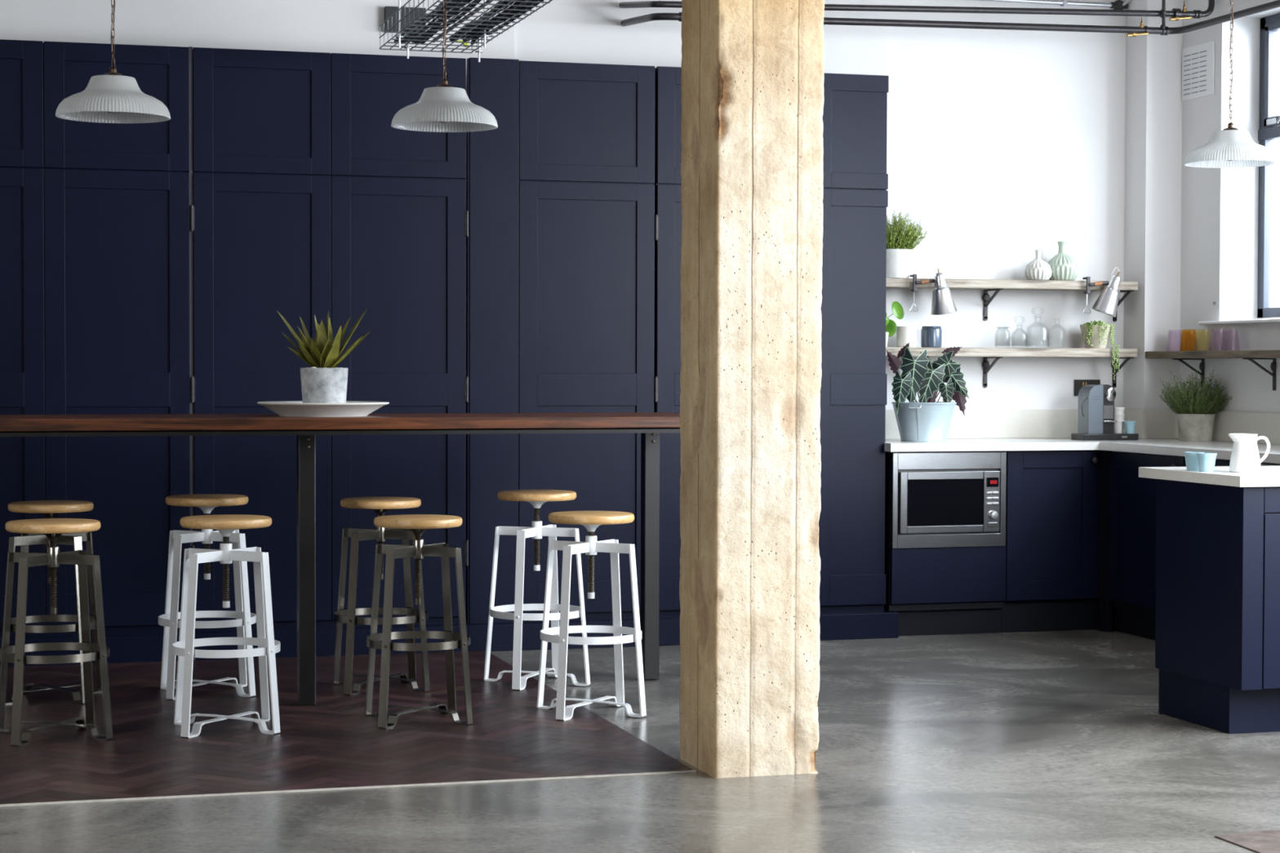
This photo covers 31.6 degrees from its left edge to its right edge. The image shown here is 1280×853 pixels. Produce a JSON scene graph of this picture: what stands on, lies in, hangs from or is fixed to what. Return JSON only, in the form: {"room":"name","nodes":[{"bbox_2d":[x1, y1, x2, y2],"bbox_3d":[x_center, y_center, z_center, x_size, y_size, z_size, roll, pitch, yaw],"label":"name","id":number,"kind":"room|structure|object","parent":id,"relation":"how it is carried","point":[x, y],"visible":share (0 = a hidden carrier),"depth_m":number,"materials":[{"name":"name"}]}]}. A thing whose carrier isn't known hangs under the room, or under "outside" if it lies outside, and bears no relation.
{"room":"kitchen","nodes":[
{"label":"kitchen","id":0,"kind":"room"},
{"bbox_2d":[0,650,693,804],"bbox_3d":[-1.939,1.072,8.330,3.472,0.001,3.220,0,2,-16],"label":"floor","id":1,"kind":"structure","parent":0,"point":[525,697],"depth_m":7.83,"materials":[{"name":"brown wood"}]},
{"bbox_2d":[0,500,102,705],"bbox_3d":[-2.290,0.677,8.790,0.381,0.764,0.381,0,2,-4],"label":"bar stool","id":2,"kind":"object","parent":1,"relation":"on","point":[49,508],"visible":0.46,"depth_m":8.72,"materials":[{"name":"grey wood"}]},
{"bbox_2d":[0,518,112,746],"bbox_3d":[-2.048,0.707,7.893,0.381,0.753,0.381,-1,2,-25],"label":"bar stool","id":3,"kind":"object","parent":1,"relation":"on","point":[52,528],"visible":1,"depth_m":7.84,"materials":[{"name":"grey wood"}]},
{"bbox_2d":[158,493,256,700],"bbox_3d":[-1.714,0.666,8.951,0.381,0.781,0.381,0,2,-16],"label":"bar stool","id":4,"kind":"object","parent":1,"relation":"on","point":[206,503],"visible":0.8,"depth_m":8.87,"materials":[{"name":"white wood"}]},
{"bbox_2d":[171,514,279,737],"bbox_3d":[-1.475,0.702,8.057,0.381,0.757,0.381,0,2,-16],"label":"bar stool","id":5,"kind":"object","parent":1,"relation":"on","point":[225,524],"visible":1,"depth_m":7.98,"materials":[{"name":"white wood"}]},
{"bbox_2d":[0,412,679,706],"bbox_3d":[-1.863,0.512,8.649,4.400,1.103,0.778,0,2,-16],"label":"bar table","id":6,"kind":"object","parent":1,"relation":"on","point":[649,424],"visible":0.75,"depth_m":8.61,"materials":[{"name":"brown wood"}]},
{"bbox_2d":[257,400,389,417],"bbox_3d":[-1.228,-0.068,8.764,0.509,0.054,0.509,0,2,-16],"label":"serving plate","id":7,"kind":"object","parent":6,"relation":"on","point":[287,408],"visible":0.98,"depth_m":8.59,"materials":[{"name":"ceramic"}]},
{"bbox_2d":[276,308,369,403],"bbox_3d":[-1.224,-0.259,8.781,0.366,0.398,0.206,0,2,-16],"label":"potted succulent","id":8,"kind":"object","parent":7,"relation":"on","point":[323,382],"visible":0.93,"depth_m":8.74,"materials":[{"name":"green plant"}]},
{"bbox_2d":[300,368,347,403],"bbox_3d":[-1.227,-0.144,8.783,0.185,0.168,0.185,0,2,-16],"label":"pot","id":9,"kind":"object","parent":8,"relation":"on","point":[318,385],"depth_m":8.71,"materials":[{"name":"concrete"}]},
{"bbox_2d":[332,496,430,695],"bbox_3d":[-1.042,0.672,9.087,0.381,0.764,0.381,0,2,-16],"label":"bar stool","id":10,"kind":"object","parent":1,"relation":"on","point":[380,505],"visible":0.8,"depth_m":9.01,"materials":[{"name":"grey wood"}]},
{"bbox_2d":[364,514,472,728],"bbox_3d":[-0.812,0.704,8.269,0.381,0.745,0.381,0,2,-16],"label":"bar stool","id":11,"kind":"object","parent":1,"relation":"on","point":[418,524],"visible":1,"depth_m":8.20,"materials":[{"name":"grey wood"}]},
{"bbox_2d":[484,489,590,690],"bbox_3d":[-0.422,0.658,9.250,0.381,0.786,0.381,-1,2,-26],"label":"bar stool","id":12,"kind":"object","parent":1,"relation":"on","point":[536,498],"visible":0.97,"depth_m":9.20,"materials":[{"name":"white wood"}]},
{"bbox_2d":[536,511,646,720],"bbox_3d":[-0.183,0.699,8.464,0.381,0.748,0.381,0,2,-16],"label":"bar stool","id":13,"kind":"object","parent":1,"relation":"on","point":[591,521],"visible":1,"depth_m":8.39,"materials":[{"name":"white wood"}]},
{"bbox_2d":[0,0,1126,624],"bbox_3d":[-1.680,-0.786,10.701,9.900,3.600,0.270,0,2,-16],"label":"wall","id":14,"kind":"structure","parent":0,"point":[1006,145],"depth_m":11.53,"materials":[{"name":"white paint"}]},
{"bbox_2d":[384,5,426,34],"bbox_3d":[-1.110,-1.919,10.670,0.190,0.116,0.054,0,2,-16],"label":"cable box","id":15,"kind":"object","parent":14,"relation":"attached to","point":[388,11],"visible":0.57,"depth_m":10.64,"materials":[{"name":"grey metal"}]},
{"bbox_2d":[620,0,1279,35],"bbox_3d":[1.867,-1.889,9.143,2.749,0.088,4.630,0,2,-16],"label":"pipe","id":16,"kind":"object","parent":14,"relation":"attached to","point":[1167,30],"visible":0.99,"depth_m":10.88,"materials":[{"name":"black metal"}]},
{"bbox_2d":[1126,17,1148,36],"bbox_3d":[2.449,-1.970,11.144,0.122,0.104,0.032,-1,2,-24],"label":"valve","id":17,"kind":"object","parent":16,"relation":"attached to","point":[1141,25],"visible":1,"depth_m":11.14,"materials":[{"name":"gold metal"}]},
{"bbox_2d":[1160,0,1166,29],"bbox_3d":[2.589,-2.277,11.173,0.027,0.623,0.029,0,2,-16],"label":"vent pipe","id":18,"kind":"object","parent":16,"relation":"attached to","point":[1163,11],"visible":1,"depth_m":11.17,"materials":[{"name":"grey metal"}]},
{"bbox_2d":[885,346,1137,387],"bbox_3d":[1.816,-0.298,11.499,1.476,0.204,0.213,0,2,-16],"label":"wall shelf","id":19,"kind":"object","parent":14,"relation":"attached to","point":[997,353],"visible":0.87,"depth_m":11.46,"materials":[{"name":"brown wood"}]},
{"bbox_2d":[885,301,904,346],"bbox_3d":[1.210,-0.514,11.265,0.238,0.238,0.096,0,2,-16],"label":"plant","id":20,"kind":"object","parent":19,"relation":"on","point":[897,309],"visible":0.23,"depth_m":11.26,"materials":[{"name":"green plant"}]},
{"bbox_2d":[896,326,916,347],"bbox_3d":[1.334,-0.449,11.323,0.100,0.105,0.100,0,2,-16],"label":"candle jar","id":21,"kind":"object","parent":19,"relation":"on","point":[904,335],"visible":0.89,"depth_m":11.28,"materials":[{"name":"white ceramic"}]},
{"bbox_2d":[920,325,942,347],"bbox_3d":[1.465,-0.451,11.361,0.105,0.107,0.105,0,2,-16],"label":"lidded jar","id":22,"kind":"object","parent":19,"relation":"on","point":[931,335],"visible":1,"depth_m":11.32,"materials":[{"name":"blue ceramic"}]},
{"bbox_2d":[1080,320,1119,379],"bbox_3d":[2.347,-0.395,11.611,0.181,0.310,0.178,0,2,-16],"label":"trailing plant","id":23,"kind":"object","parent":19,"relation":"on","point":[1095,335],"visible":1,"depth_m":11.55,"materials":[{"name":"green plant"}]},
{"bbox_2d":[885,277,1137,321],"bbox_3d":[1.817,-0.642,11.490,1.476,0.204,0.213,0,2,-16],"label":"wall shelf","id":24,"kind":"object","parent":14,"relation":"attached to","point":[987,285],"visible":0.71,"depth_m":11.43,"materials":[{"name":"brown wood"}]},
{"bbox_2d":[886,208,927,278],"bbox_3d":[1.263,-0.921,11.292,0.374,0.362,0.364,-1,2,-44],"label":"potted plant","id":25,"kind":"object","parent":24,"relation":"on","point":[900,253],"visible":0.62,"depth_m":11.20,"materials":[{"name":"plant"}]},
{"bbox_2d":[909,263,956,315],"bbox_3d":[1.463,-0.680,11.236,0.236,0.253,0.131,0,2,-16],"label":"lamp","id":26,"kind":"object","parent":24,"relation":"attached to","point":[943,303],"visible":1,"depth_m":11.20,"materials":[{"name":"metal"}]},
{"bbox_2d":[1024,249,1052,279],"bbox_3d":[2.028,-0.821,11.513,0.137,0.155,0.139,0,2,-16],"label":"vase","id":27,"kind":"object","parent":24,"relation":"on","point":[1037,268],"visible":0.98,"depth_m":11.47,"materials":[{"name":"white ceramic"}]},
{"bbox_2d":[1048,241,1078,280],"bbox_3d":[2.166,-0.847,11.588,0.165,0.203,0.165,0,2,-16],"label":"vase","id":28,"kind":"object","parent":24,"relation":"on","point":[1063,266],"visible":0.89,"depth_m":11.53,"materials":[{"name":"green ceramic"}]},
{"bbox_2d":[1082,266,1121,316],"bbox_3d":[2.351,-0.684,11.492,0.184,0.253,0.131,0,2,-16],"label":"lamp","id":29,"kind":"object","parent":24,"relation":"attached to","point":[1106,303],"visible":1,"depth_m":11.46,"materials":[{"name":"metal"}]},
{"bbox_2d":[977,0,1131,9],"bbox_3d":[2.066,-2.232,11.608,1.212,0.152,0.132,0,2,-11],"label":"conduit","id":30,"kind":"object","parent":14,"relation":"attached to","point":[1118,4],"visible":0.92,"depth_m":11.66,"materials":[{"name":"metal"}]},
{"bbox_2d":[1074,379,1100,395],"bbox_3d":[2.327,-0.202,11.753,0.148,0.085,0.013,0,2,-16],"label":"wall socket","id":31,"kind":"object","parent":14,"relation":"attached to","point":[1078,384],"visible":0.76,"depth_m":11.74,"materials":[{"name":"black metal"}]},
{"bbox_2d":[0,629,1279,852],"bbox_3d":[0.229,1.242,4.107,9.900,0.102,14.100,0,2,-16],"label":"floor","id":32,"kind":"structure","parent":0,"point":[1046,741],"depth_m":6.94,"materials":[{"name":"concrete"}]},
{"bbox_2d":[0,39,190,666],"bbox_3d":[-2.640,-0.319,9.998,1.240,2.698,0.555,0,2,-16],"label":"tall cabinet","id":33,"kind":"object","parent":32,"relation":"on","point":[95,216],"visible":0.76,"depth_m":9.84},
{"bbox_2d":[188,46,195,660],"bbox_3d":[-1.971,-0.318,9.941,0.016,2.702,0.074,0,2,-16],"label":"strip","id":34,"kind":"object","parent":32,"relation":"on","point":[190,48],"visible":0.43,"depth_m":9.95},
{"bbox_2d":[191,47,468,660],"bbox_3d":[-1.443,-0.325,10.342,1.243,2.698,0.555,0,2,-16],"label":"tall cabinet","id":35,"kind":"object","parent":32,"relation":"on","point":[308,201],"visible":0.86,"depth_m":10.11,"materials":[{"name":"wood"}]},
{"bbox_2d":[0,770,696,806],"bbox_3d":[-1.491,1.116,6.778,3.474,0.004,0.012,0,2,-16],"label":"trim","id":36,"kind":"structure","parent":32,"relation":"on","point":[680,771],"depth_m":6.94,"materials":[{"name":"metal"}]},
{"bbox_2d":[466,57,519,651],"bbox_3d":[-0.670,-0.325,10.315,0.244,2.703,0.075,0,2,-16],"label":"panel","id":37,"kind":"object","parent":32,"relation":"on","point":[492,83],"visible":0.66,"depth_m":10.32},
{"bbox_2d":[518,60,654,650],"bbox_3d":[-0.306,-0.331,10.669,0.650,2.698,0.555,0,2,-16],"label":"tall cabinet","id":38,"kind":"object","parent":32,"relation":"on","point":[586,271],"visible":0.76,"depth_m":10.45,"materials":[{"name":"blue wood"}]},
{"bbox_2d":[653,66,681,645],"bbox_3d":[0.380,-0.335,10.867,0.783,2.698,0.555,0,2,-16],"label":"tall cabinet","id":39,"kind":"object","parent":32,"relation":"on","point":[668,91],"visible":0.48,"depth_m":10.55,"materials":[{"name":"wood"}]},
{"bbox_2d":[679,0,824,778],"bbox_3d":[0.361,-0.693,7.333,0.365,3.600,0.396,0,2,-16],"label":"concrete pillar","id":40,"kind":"structure","parent":32,"relation":"on","point":[753,76],"depth_m":7.17,"materials":[{"name":"concrete"}]},
{"bbox_2d":[818,72,898,640],"bbox_3d":[0.965,-0.338,11.035,0.425,2.698,0.555,0,2,-16],"label":"tall cabinet","id":41,"kind":"object","parent":32,"relation":"on","point":[854,387],"visible":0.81,"depth_m":10.82,"materials":[{"name":"blue wood"}]},
{"bbox_2d":[884,450,1006,635],"bbox_3d":[1.425,0.562,11.195,0.608,0.894,0.530,0,2,-16],"label":"base cabinet","id":42,"kind":"object","parent":32,"relation":"on","point":[953,590],"visible":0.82,"depth_m":10.96,"materials":[{"name":"blue wood"}]},
{"bbox_2d":[890,452,1006,548],"bbox_3d":[1.474,0.353,11.010,0.594,0.459,0.241,0,2,-16],"label":"microwave","id":43,"kind":"object","parent":42,"relation":"in","point":[939,500],"visible":1,"depth_m":10.92,"materials":[{"name":"silver metal"}]},
{"bbox_2d":[1001,449,1112,632],"bbox_3d":[2.003,0.559,11.332,0.577,0.894,0.587,0,2,-16],"label":"base cabinet","id":44,"kind":"object","parent":32,"relation":"on","point":[1057,502],"visible":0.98,"depth_m":11.11,"materials":[{"name":"wood"}]},
{"bbox_2d":[1108,451,1184,639],"bbox_3d":[2.659,0.572,10.900,0.630,0.894,0.840,0,2,-16],"label":"base cabinet","id":45,"kind":"object","parent":32,"relation":"on","point":[1132,498],"visible":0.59,"depth_m":10.90,"materials":[{"name":"wood"}]},
{"bbox_2d":[884,437,1279,463],"bbox_3d":[2.215,0.113,10.457,1.764,0.040,2.458,0,2,-16],"label":"countertop","id":46,"kind":"structure","parent":45,"relation":"on","point":[1168,446],"depth_m":10.91,"materials":[{"name":"stone"}]},
{"bbox_2d":[885,341,969,441],"bbox_3d":[1.400,-0.174,11.151,0.346,0.493,0.320,-1,2,-45],"label":"plant","id":47,"kind":"object","parent":46,"relation":"on","point":[926,420],"visible":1,"depth_m":11.08,"materials":[{"name":"green plant"}]},
{"bbox_2d":[884,408,1279,444],"bbox_3d":[2.620,0.005,10.957,3.017,0.149,1.305,1,2,39],"label":"upstand","id":48,"kind":"object","parent":46,"relation":"on","point":[976,423],"visible":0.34,"depth_m":11.60,"materials":[{"name":"white stone"}]},
{"bbox_2d":[1071,384,1138,439],"bbox_3d":[2.350,-0.073,11.426,0.307,0.280,0.141,0,2,-16],"label":"coffee machine","id":49,"kind":"object","parent":46,"relation":"on","point":[1095,402],"visible":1,"depth_m":11.37,"materials":[{"name":"plastic"}]},
{"bbox_2d":[1103,405,1113,418],"bbox_3d":[2.357,-0.072,11.375,0.050,0.067,0.005,0,2,-16],"label":"grille","id":50,"kind":"object","parent":49,"relation":"attached to","point":[1108,410],"depth_m":11.37,"materials":[{"name":"metal"}]},
{"bbox_2d":[1102,420,1116,422],"bbox_3d":[2.364,-0.026,11.370,0.072,0.008,0.018,0,2,-16],"label":"drip tray","id":51,"kind":"object","parent":49,"relation":"on","point":[1103,420],"depth_m":11.36,"materials":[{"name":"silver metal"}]},
{"bbox_2d":[1114,420,1124,433],"bbox_3d":[2.424,0.001,11.462,0.068,0.066,0.068,0,2,-16],"label":"cup","id":52,"kind":"object","parent":49,"relation":"on","point":[1119,424],"visible":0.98,"depth_m":11.44,"materials":[{"name":"white ceramic"}]},
{"bbox_2d":[1114,413,1124,420],"bbox_3d":[2.424,-0.032,11.461,0.068,0.066,0.068,0,2,-16],"label":"cup","id":53,"kind":"object","parent":52,"relation":"on","point":[1117,416],"visible":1,"depth_m":11.43,"materials":[{"name":"white ceramic"}]},
{"bbox_2d":[1114,407,1124,413],"bbox_3d":[2.424,-0.066,11.460,0.068,0.066,0.068,0,2,-16],"label":"cup","id":54,"kind":"object","parent":53,"relation":"on","point":[1117,410],"visible":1,"depth_m":11.43,"materials":[{"name":"white ceramic"}]},
{"bbox_2d":[1123,421,1136,433],"bbox_3d":[2.475,0.004,11.419,0.064,0.063,0.064,0,2,-16],"label":"cup","id":55,"kind":"object","parent":49,"relation":"on","point":[1129,426],"visible":1,"depth_m":11.40,"materials":[{"name":"blue ceramic"}]},
{"bbox_2d":[1159,364,1231,441],"bbox_3d":[2.770,-0.116,11.252,0.368,0.378,0.372,0,2,6],"label":"potted plant","id":56,"kind":"object","parent":46,"relation":"on","point":[1196,412],"visible":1,"depth_m":11.19,"materials":[{"name":"plant"}]},
{"bbox_2d":[1184,457,1230,466],"bbox_3d":[2.853,0.589,10.287,0.598,0.894,0.435,0,2,-16],"label":"base cabinet","id":57,"kind":"object","parent":32,"relation":"on","point":[1219,462],"visible":0.1,"depth_m":10.09,"materials":[{"name":"blue wood"}]},
{"bbox_2d":[1155,479,1279,733],"bbox_3d":[2.819,0.641,8.429,1.665,0.887,0.630,0,2,-16],"label":"base cabinet","id":58,"kind":"object","parent":32,"relation":"on","point":[1217,617],"visible":1,"depth_m":8.07,"materials":[{"name":"blue wood"}]},
{"bbox_2d":[1138,465,1279,487],"bbox_3d":[2.804,0.178,8.426,1.710,0.038,0.722,0,2,-16],"label":"countertop","id":59,"kind":"structure","parent":58,"relation":"on","point":[1269,476],"depth_m":8.09,"materials":[{"name":"stone"}]},
{"bbox_2d":[1183,451,1204,471],"bbox_3d":[2.029,0.127,8.275,0.072,0.067,0.072,0,2,-16],"label":"cup","id":60,"kind":"object","parent":59,"relation":"on","point":[1191,457],"visible":0.86,"depth_m":8.25,"materials":[{"name":"blue ceramic"}]},
{"bbox_2d":[1196,453,1217,471],"bbox_3d":[2.052,0.130,8.186,0.072,0.067,0.072,0,2,-16],"label":"cup","id":61,"kind":"object","parent":59,"relation":"on","point":[1206,461],"visible":1,"depth_m":8.16,"materials":[{"name":"blue ceramic"}]},
{"bbox_2d":[1227,433,1270,472],"bbox_3d":[2.194,0.096,8.144,0.148,0.138,0.112,1,2,15],"label":"jug","id":62,"kind":"object","parent":59,"relation":"on","point":[1245,456],"visible":1,"depth_m":8.11,"materials":[{"name":"white ceramic"}]},
{"bbox_2d":[1214,830,1279,852],"bbox_3d":[2.208,1.141,6.195,1.140,0.004,0.620,0,2,-16],"label":"rug","id":63,"kind":"object","parent":32,"relation":"on","point":[1258,842],"depth_m":6.21,"materials":[{"name":"fabric"}]},
{"bbox_2d":[886,248,913,278],"bbox_3d":[1.258,-0.811,11.287,0.216,0.142,0.216,0,2,-16],"label":"pot","id":64,"kind":"object","parent":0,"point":[899,261],"depth_m":11.20,"materials":[{"name":"white ceramic"}]},
{"bbox_2d":[1123,0,1182,439],"bbox_3d":[2.845,-0.804,11.789,0.601,3.600,0.243,0,2,-16],"label":"pillar","id":65,"kind":"structure","parent":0,"point":[1153,62],"depth_m":11.62,"materials":[{"name":"white paint"}]},
{"bbox_2d":[1176,413,1215,441],"bbox_3d":[2.768,0.004,11.259,0.188,0.137,0.188,0,2,-16],"label":"pot","id":66,"kind":"object","parent":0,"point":[1191,427],"depth_m":11.19,"materials":[{"name":"concrete"}]},
{"bbox_2d":[1179,0,1279,413],"bbox_3d":[4.837,-0.624,5.153,0.347,3.600,13.657,0,2,-16],"label":"wall","id":67,"kind":"structure","parent":0,"point":[1220,206],"depth_m":11.31,"materials":[{"name":"white paint"}]},
{"bbox_2d":[1182,40,1214,101],"bbox_3d":[2.829,-1.802,11.459,0.010,0.268,0.307,0,2,-16],"label":"air vent","id":68,"kind":"object","parent":67,"relation":"in","point":[1197,60],"visible":1,"depth_m":11.45,"materials":[{"name":"white metal"}]},
{"bbox_2d":[1145,350,1279,390],"bbox_3d":[2.983,-0.263,10.602,0.201,0.191,2.133,0,2,-16],"label":"wall shelf","id":69,"kind":"object","parent":67,"relation":"attached to","point":[1250,355],"visible":0.92,"depth_m":10.91,"materials":[{"name":"brown wood"}]},
{"bbox_2d":[1198,0,1279,324],"bbox_3d":[3.389,-1.265,10.095,0.390,1.576,2.785,0,2,-16],"label":"window","id":70,"kind":"structure","parent":67,"relation":"in","point":[1268,131],"depth_m":11.27,"materials":[{"name":"metal"}]},
{"bbox_2d":[1260,462,1279,466],"bbox_3d":[2.970,0.543,9.779,0.654,0.774,0.596,0,2,-16],"label":"oven","id":71,"kind":"object","parent":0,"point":[1262,464],"visible":0.02,"depth_m":9.72,"materials":[{"name":"metal"}]},
{"bbox_3d":[0.238,-2.456,4.010,9.900,0.100,14.100,0,2,-16],"label":"ceiling","id":72,"kind":"structure","parent":0,"visible":0},
{"bbox_2d":[55,0,170,123],"bbox_3d":[-1.806,-1.785,7.739,0.385,1.448,0.385,0,2,-16],"label":"pendant lamp","id":73,"kind":"object","parent":72,"relation":"hanging from","point":[111,97],"visible":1,"depth_m":7.68,"materials":[{"name":"white metal"}]},
{"bbox_2d":[391,0,497,132],"bbox_3d":[-0.708,-1.803,8.185,0.385,1.430,0.385,0,2,-11],"label":"pendant lamp","id":74,"kind":"object","parent":72,"relation":"hanging from","point":[444,107],"visible":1,"depth_m":8.12,"materials":[{"name":"white metal"}]},
{"bbox_2d":[378,0,552,62],"bbox_3d":[-0.301,-2.001,7.579,0.435,1.000,4.431,0,2,-16],"label":"cable tray","id":75,"kind":"object","parent":72,"relation":"hanging from","point":[473,30],"visible":0.99,"depth_m":8.98,"materials":[{"name":"dark metal"},{"name":"zinc"},{"name":"steel"}]},
{"bbox_2d":[618,0,1214,18],"bbox_3d":[1.387,-2.275,11.114,2.937,0.631,0.558,0,2,-16],"label":"pipe","id":76,"kind":"object","parent":72,"relation":"attached to","point":[1175,12],"visible":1,"depth_m":10.94,"materials":[{"name":"black metal"}]},
{"bbox_2d":[1168,1,1191,20],"bbox_3d":[2.675,-2.061,11.207,0.122,0.104,0.032,-1,2,-24],"label":"valve","id":77,"kind":"object","parent":76,"relation":"attached to","point":[1176,18],"visible":1,"depth_m":11.20,"materials":[{"name":"gold metal"}]},
{"bbox_2d":[1183,0,1277,168],"bbox_3d":[2.494,-1.827,9.523,0.385,1.437,0.385,0,2,-21],"label":"pendant lamp","id":78,"kind":"object","parent":72,"relation":"hanging from","point":[1230,147],"visible":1,"depth_m":9.46,"materials":[{"name":"white metal"}]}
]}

